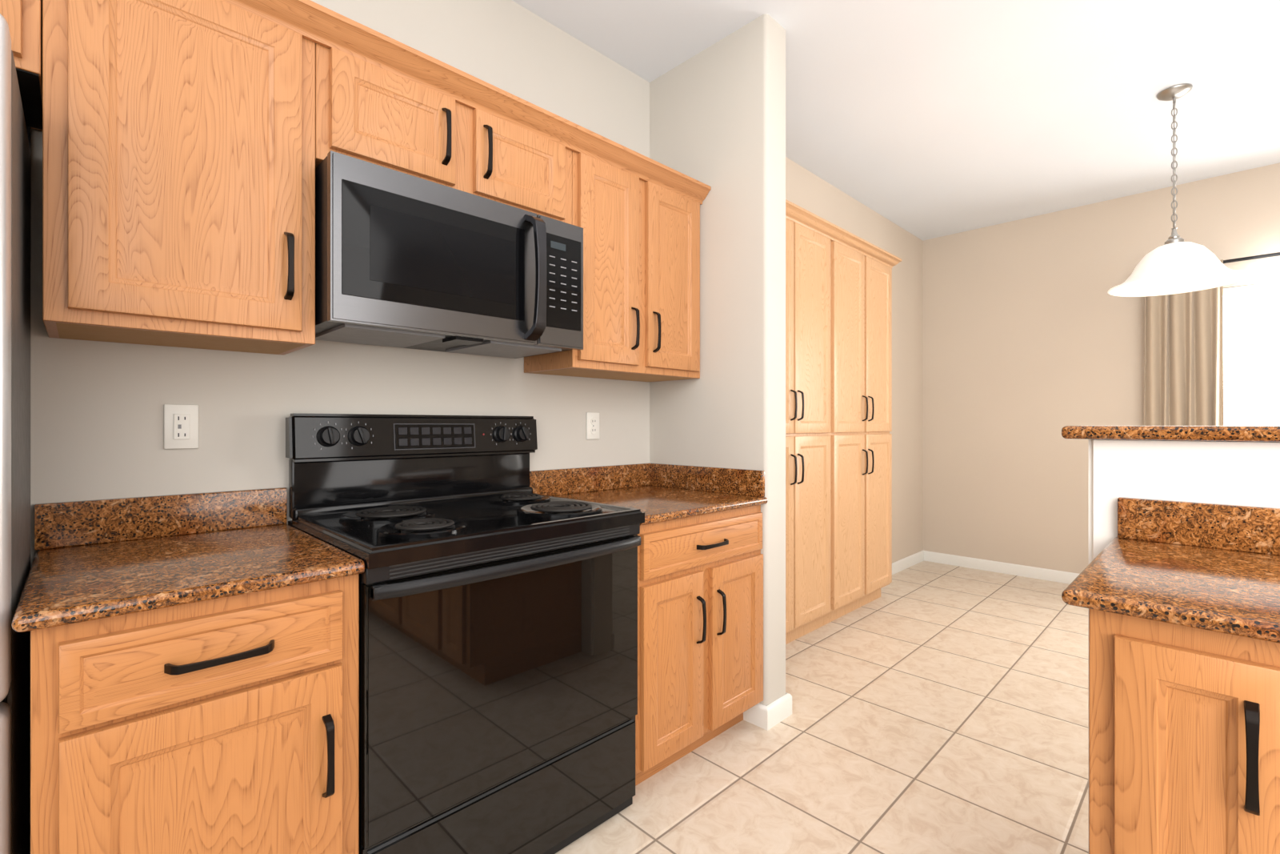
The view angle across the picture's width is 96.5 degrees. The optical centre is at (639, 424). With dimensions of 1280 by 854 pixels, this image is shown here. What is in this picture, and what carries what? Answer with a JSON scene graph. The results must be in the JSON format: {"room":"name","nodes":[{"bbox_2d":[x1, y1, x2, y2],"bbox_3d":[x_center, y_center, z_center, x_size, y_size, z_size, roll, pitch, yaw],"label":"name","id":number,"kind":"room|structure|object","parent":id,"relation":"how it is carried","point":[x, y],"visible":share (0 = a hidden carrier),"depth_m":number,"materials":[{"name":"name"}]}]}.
{"room":"kitchen","nodes":[
{"label":"kitchen","id":0,"kind":"room"},
{"bbox_2d":[30,0,649,566],"bbox_3d":[-1.618,-0.220,1.224,4.843,2.879,0.120,0,0,-44],"label":"wall","id":1,"kind":"structure","parent":0,"point":[96,419],"depth_m":1.79,"materials":[{"name":"paint"}]},
{"bbox_2d":[0,0,42,147],"bbox_3d":[-1.607,-0.688,0.890,0.940,0.615,0.368,0,0,-44],"label":"upper cabinet","id":2,"kind":"object","parent":1,"relation":"attached to","point":[23,18],"visible":0.48,"depth_m":1.12,"materials":[{"name":"brown wood"}]},
{"bbox_2d":[42,0,315,355],"bbox_3d":[-1.097,-0.600,1.390,0.484,0.790,0.368,0,0,-44],"label":"upper cabinet","id":3,"kind":"object","parent":1,"relation":"attached to","point":[178,173],"visible":1,"depth_m":1.27,"materials":[{"name":"brown wood"}]},
{"bbox_2d":[164,404,198,448],"bbox_3d":[-1.220,0.005,1.521,0.072,0.118,0.010,0,0,-44],"label":"outlet","id":4,"kind":"object","parent":1,"relation":"attached to","point":[181,426],"visible":1,"depth_m":1.52,"materials":[{"name":"white plastic"}]},
{"bbox_2d":[315,42,571,224],"bbox_3d":[-0.629,-0.840,1.849,0.825,0.310,0.368,0,0,-44],"label":"upper cabinet","id":5,"kind":"object","parent":1,"relation":"attached to","point":[366,111],"visible":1,"depth_m":1.66,"materials":[{"name":"brown wood"}]},
{"bbox_2d":[315,150,583,358],"bbox_3d":[-0.596,-0.462,1.796,0.788,0.423,0.490,0,0,-44],"label":"over-the-range microwave","id":6,"kind":"object","parent":5,"relation":"attached to","point":[403,260],"visible":0.98,"depth_m":1.60,"materials":[{"name":"silver metal"}]},
{"bbox_2d":[221,0,711,204],"bbox_3d":[-0.768,-1.010,1.486,2.963,0.064,0.058,0,0,-44],"label":"crown molding","id":7,"kind":"structure","parent":5,"relation":"attached to","point":[310,20],"depth_m":1.69,"materials":[{"name":"brown wood"}]},
{"bbox_2d":[586,412,599,439],"bbox_3d":[-0.205,0.005,2.516,0.072,0.118,0.010,0,0,-44],"label":"electrical outlet","id":8,"kind":"object","parent":1,"relation":"attached to","point":[592,425],"visible":1,"depth_m":2.51,"materials":[{"name":"white plastic"}]},
{"bbox_2d":[524,151,699,381],"bbox_3d":[-0.078,-0.600,2.389,0.713,0.790,0.368,0,0,-44],"label":"upper cabinet","id":9,"kind":"object","parent":1,"relation":"attached to","point":[641,280],"visible":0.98,"depth_m":2.24,"materials":[{"name":"brown wood"}]},
{"bbox_2d":[649,13,785,705],"bbox_3d":[0.331,-0.220,2.596,0.158,2.879,0.670,0,0,-44],"label":"wall","id":10,"kind":"structure","parent":0,"point":[718,117],"depth_m":2.40,"materials":[{"name":"paint"}]},
{"bbox_2d":[749,692,791,720],"bbox_3d":[0.502,1.176,2.529,0.037,0.088,0.364,0,0,-44],"label":"baseboard","id":11,"kind":"structure","parent":10,"relation":"attached to","point":[772,714],"depth_m":2.34,"materials":[{"name":"white paint"}]},
{"bbox_2d":[555,560,1088,853],"bbox_3d":[1.239,1.250,0.757,8.270,0.060,4.787,0,0,-44],"label":"floor","id":12,"kind":"structure","parent":0,"point":[939,708],"depth_m":2.16,"materials":[{"name":"tile"}]},
{"bbox_2d":[0,13,30,853],"bbox_3d":[-1.495,0.285,0.764,0.905,1.870,0.649,0,0,-44],"label":"refrigerator","id":13,"kind":"object","parent":12,"relation":"on","point":[14,478],"visible":1,"depth_m":0.98,"materials":[{"name":"grey"}]},
{"bbox_2d":[30,573,359,853],"bbox_3d":[-0.986,0.770,1.276,0.488,0.900,0.686,0,0,-44],"label":"base cabinet","id":14,"kind":"object","parent":12,"relation":"on","point":[228,725],"visible":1,"depth_m":1.04,"materials":[{"name":"brown wood"}]},
{"bbox_2d":[11,487,364,631],"bbox_3d":[-1.001,0.252,1.278,0.508,0.134,0.664,0,0,-44],"label":"countertop","id":15,"kind":"structure","parent":14,"relation":"on","point":[97,559],"depth_m":1.27,"materials":[{"name":"stone"}]},
{"bbox_2d":[285,412,644,853],"bbox_3d":[-0.501,0.594,1.731,0.847,1.253,0.696,0,0,-44],"label":"range","id":16,"kind":"object","parent":12,"relation":"on","point":[498,654],"visible":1,"depth_m":1.53,"materials":[{"name":"black"}]},
{"bbox_2d":[635,504,763,785],"bbox_3d":[0.035,0.770,2.277,0.707,0.900,0.686,0,0,-44],"label":"base cabinet","id":17,"kind":"object","parent":12,"relation":"on","point":[700,630],"visible":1,"depth_m":2.01,"materials":[{"name":"brown wood"}]},
{"bbox_2d":[529,462,767,525],"bbox_3d":[0.027,0.252,2.285,0.708,0.134,0.664,0,0,-44],"label":"countertop","id":18,"kind":"structure","parent":17,"relation":"on","point":[658,492],"depth_m":2.39,"materials":[{"name":"stone"}]},
{"bbox_2d":[785,218,836,643],"bbox_3d":[0.747,0.048,3.193,0.837,2.344,0.274,0,0,-44],"label":"tall cabinet","id":19,"kind":"object","parent":12,"relation":"on","point":[810,256],"depth_m":3.23,"materials":[{"name":"brown wood"}]},
{"bbox_2d":[785,199,901,267],"bbox_3d":[1.021,-1.131,3.434,1.986,0.064,0.314,0,0,-44],"label":"crown molding","id":20,"kind":"structure","parent":19,"relation":"attached to","point":[802,217],"depth_m":3.39,"materials":[{"name":"brown wood"}]},
{"bbox_2d":[836,242,891,618],"bbox_3d":[1.359,0.048,3.794,0.879,2.344,0.274,0,0,-44],"label":"tall cabinet","id":21,"kind":"object","parent":12,"relation":"on","point":[838,429],"depth_m":3.68,"materials":[{"name":"brown wood"}]},
{"bbox_2d":[1088,608,1279,853],"bbox_3d":[1.110,0.770,1.140,0.673,0.900,0.258,0,0,-44],"label":"base cabinet","id":22,"kind":"object","parent":12,"relation":"on","point":[1184,739],"visible":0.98,"depth_m":0.90,"materials":[{"name":"brown wood"}]},
{"bbox_2d":[1061,496,1279,643],"bbox_3d":[1.967,0.253,0.256,0.688,0.132,2.792,0,0,-44],"label":"countertop","id":23,"kind":"structure","parent":22,"relation":"on","point":[1211,566],"depth_m":1.15,"materials":[{"name":"stone"}]},
{"bbox_2d":[785,156,922,562],"bbox_3d":[1.303,-0.220,4.053,3.565,2.879,0.171,0,0,-44],"label":"wall","id":24,"kind":"structure","parent":0,"point":[806,189],"depth_m":4.81,"materials":[{"name":"paint"}]},
{"bbox_2d":[892,550,925,574],"bbox_3d":[2.062,1.176,4.667,1.340,0.088,0.014,0,0,-44],"label":"baseboard","id":25,"kind":"structure","parent":24,"relation":"attached to","point":[900,565],"depth_m":4.88,"materials":[{"name":"white paint"}]},
{"bbox_2d":[512,0,1279,240],"bbox_3d":[1.239,-1.689,0.757,8.270,0.060,4.787,0,0,-44],"label":"ceiling","id":26,"kind":"structure","parent":0,"point":[926,118],"depth_m":2.82,"materials":[{"name":"paint"}]},
{"bbox_2d":[1107,84,1250,296],"bbox_3d":[2.659,-1.175,2.845,0.518,0.965,0.518,0,0,-44],"label":"pendant light","id":27,"kind":"object","parent":26,"relation":"hanging from","point":[1175,263],"visible":1,"depth_m":2.82,"materials":[{"name":"white glass"}]},
{"bbox_2d":[922,162,1279,573],"bbox_3d":[4.208,-0.220,3.549,0.120,2.879,4.616,0,0,-44],"label":"wall","id":28,"kind":"structure","parent":0,"point":[1033,338],"depth_m":4.52,"materials":[{"name":"paint"}]},
{"bbox_2d":[925,550,1079,583],"bbox_3d":[4.115,1.176,3.549,0.014,0.088,4.486,0,0,-44],"label":"baseboard","id":29,"kind":"structure","parent":28,"relation":"attached to","point":[1065,577],"depth_m":4.69,"materials":[{"name":"white paint"}]},
{"bbox_2d":[1223,281,1279,425],"bbox_3d":[4.424,-0.290,3.294,0.110,1.240,1.670,0,0,-44],"label":"window","id":30,"kind":"structure","parent":28,"relation":"in","point":[1251,347],"depth_m":3.74,"materials":[{"name":"white glass"}]},
{"bbox_2d":[1223,252,1279,263],"bbox_3d":[4.350,-1.065,3.243,0.103,0.040,2.380,0,0,-44],"label":"curtain rod","id":31,"kind":"object","parent":28,"relation":"attached to","point":[1256,257],"depth_m":3.64,"materials":[{"name":"black metal"}]},
{"bbox_2d":[1144,259,1223,425],"bbox_3d":[3.661,0.061,3.853,0.075,2.277,0.404,0,0,-44],"label":"curtain","id":32,"kind":"object","parent":31,"relation":"hanging from","point":[1183,378],"visible":0.5,"depth_m":3.85,"materials":[{"name":"beige fabric"}]},
{"bbox_2d":[1088,439,1279,563],"bbox_3d":[2.249,0.630,0.570,0.150,1.180,2.844,0,0,-44],"label":"wall","id":33,"kind":"structure","parent":0,"point":[1237,473],"depth_m":1.41,"materials":[{"name":"white paint"}]},
{"bbox_2d":[1061,425,1279,441],"bbox_3d":[2.283,0.021,0.639,0.385,0.035,2.896,0,0,-44],"label":"bar","id":34,"kind":"object","parent":33,"relation":"on","point":[1237,433],"visible":1,"depth_m":1.38,"materials":[{"name":"brown stone"}]}
]}

